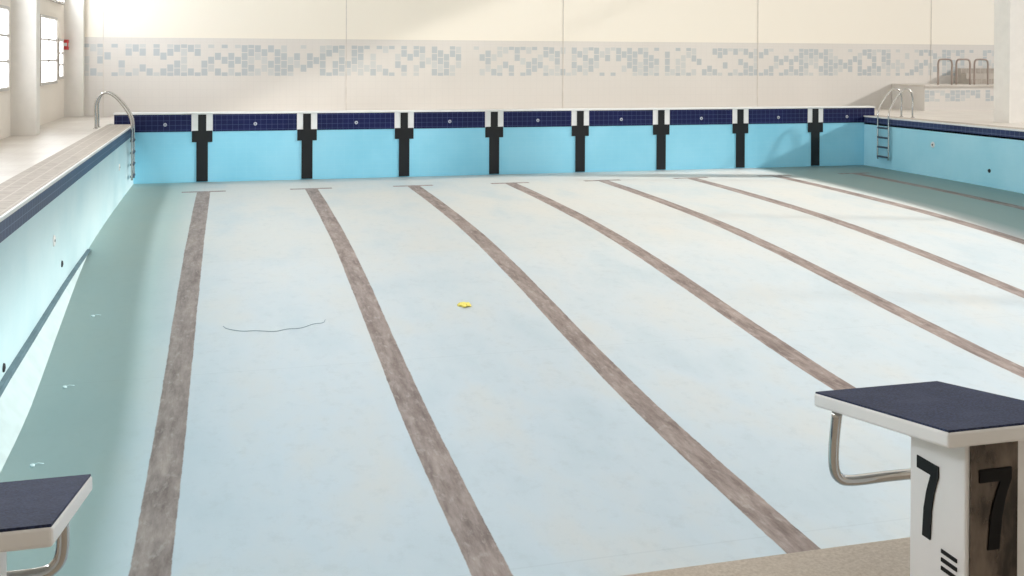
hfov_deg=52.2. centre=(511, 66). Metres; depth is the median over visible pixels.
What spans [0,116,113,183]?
floor
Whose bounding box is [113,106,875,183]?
wall
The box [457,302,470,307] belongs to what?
rag
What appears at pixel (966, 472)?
starting block
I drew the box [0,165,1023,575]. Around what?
floor
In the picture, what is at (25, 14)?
wall
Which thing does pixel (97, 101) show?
pool ladder
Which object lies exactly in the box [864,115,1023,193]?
wall
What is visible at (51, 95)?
wall
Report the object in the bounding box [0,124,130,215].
floor
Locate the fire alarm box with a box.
[64,40,68,49]
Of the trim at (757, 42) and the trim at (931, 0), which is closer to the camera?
the trim at (757, 42)
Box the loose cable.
[223,319,325,331]
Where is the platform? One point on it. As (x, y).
(927, 97)
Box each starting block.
[0,474,91,575]
[815,381,1023,575]
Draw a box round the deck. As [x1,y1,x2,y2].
[623,537,909,575]
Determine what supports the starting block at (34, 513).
on the deck
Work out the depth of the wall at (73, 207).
14.00 m
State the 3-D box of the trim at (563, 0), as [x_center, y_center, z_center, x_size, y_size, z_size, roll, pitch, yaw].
[1.654,-4.575,33.434,0.024,12.000,0.006,0,0,-15]
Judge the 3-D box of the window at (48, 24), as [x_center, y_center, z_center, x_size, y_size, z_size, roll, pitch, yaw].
[-11.809,-0.426,26.615,0.060,1.740,2.540,0,0,-15]
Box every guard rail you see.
[937,58,952,84]
[955,58,970,84]
[973,58,988,84]
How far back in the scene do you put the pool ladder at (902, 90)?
30.45 m
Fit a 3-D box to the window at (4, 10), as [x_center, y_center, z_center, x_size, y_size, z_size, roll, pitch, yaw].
[-10.149,-0.371,20.486,0.060,1.740,2.640,0,0,-15]
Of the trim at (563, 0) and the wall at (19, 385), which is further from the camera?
the trim at (563, 0)
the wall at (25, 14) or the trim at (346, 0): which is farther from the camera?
the trim at (346, 0)
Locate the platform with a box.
[891,84,993,110]
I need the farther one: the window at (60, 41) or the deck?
the window at (60, 41)
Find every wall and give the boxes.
[0,0,63,139]
[0,126,132,380]
[0,249,90,471]
[11,0,39,135]
[64,0,84,116]
[84,0,993,115]
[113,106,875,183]
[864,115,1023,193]
[993,0,1023,122]
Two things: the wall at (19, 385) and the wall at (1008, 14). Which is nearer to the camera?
the wall at (19, 385)
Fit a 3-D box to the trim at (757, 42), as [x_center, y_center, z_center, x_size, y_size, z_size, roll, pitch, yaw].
[8.314,-4.562,35.239,0.024,12.000,0.006,0,0,-15]
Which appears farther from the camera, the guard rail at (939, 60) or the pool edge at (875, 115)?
the guard rail at (939, 60)
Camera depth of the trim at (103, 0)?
29.86 m
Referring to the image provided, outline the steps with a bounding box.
[957,68,993,83]
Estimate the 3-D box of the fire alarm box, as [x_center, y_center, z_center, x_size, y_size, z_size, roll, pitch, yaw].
[-12.442,-0.618,29.133,0.162,0.280,0.186,0,0,-15]
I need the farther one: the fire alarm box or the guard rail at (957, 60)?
the guard rail at (957, 60)
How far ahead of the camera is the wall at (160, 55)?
33.07 m
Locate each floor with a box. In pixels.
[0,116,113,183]
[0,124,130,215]
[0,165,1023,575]
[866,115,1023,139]
[875,108,1023,127]
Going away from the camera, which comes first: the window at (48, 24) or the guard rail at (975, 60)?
the window at (48, 24)
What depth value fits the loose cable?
13.78 m
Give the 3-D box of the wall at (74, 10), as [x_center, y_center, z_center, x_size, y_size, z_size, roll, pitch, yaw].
[-12.357,-4.601,29.512,0.500,12.000,0.250,0,0,-15]
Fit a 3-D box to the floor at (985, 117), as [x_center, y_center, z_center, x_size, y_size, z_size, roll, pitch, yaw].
[18.710,1.716,20.915,8.800,0.250,33.200,0,0,-15]
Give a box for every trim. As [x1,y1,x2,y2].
[103,0,103,115]
[346,0,346,110]
[562,0,563,108]
[757,42,757,106]
[931,0,931,45]
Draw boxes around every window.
[0,5,9,91]
[40,14,57,85]
[49,0,63,4]
[58,39,63,78]
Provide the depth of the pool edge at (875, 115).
27.83 m
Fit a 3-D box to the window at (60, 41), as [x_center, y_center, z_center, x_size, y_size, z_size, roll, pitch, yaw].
[-12.326,-0.218,28.523,0.060,1.090,0.790,0,0,-15]
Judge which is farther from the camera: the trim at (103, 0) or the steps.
the steps
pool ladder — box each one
[93,91,134,179]
[877,88,913,160]
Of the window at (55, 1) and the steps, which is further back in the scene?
the steps

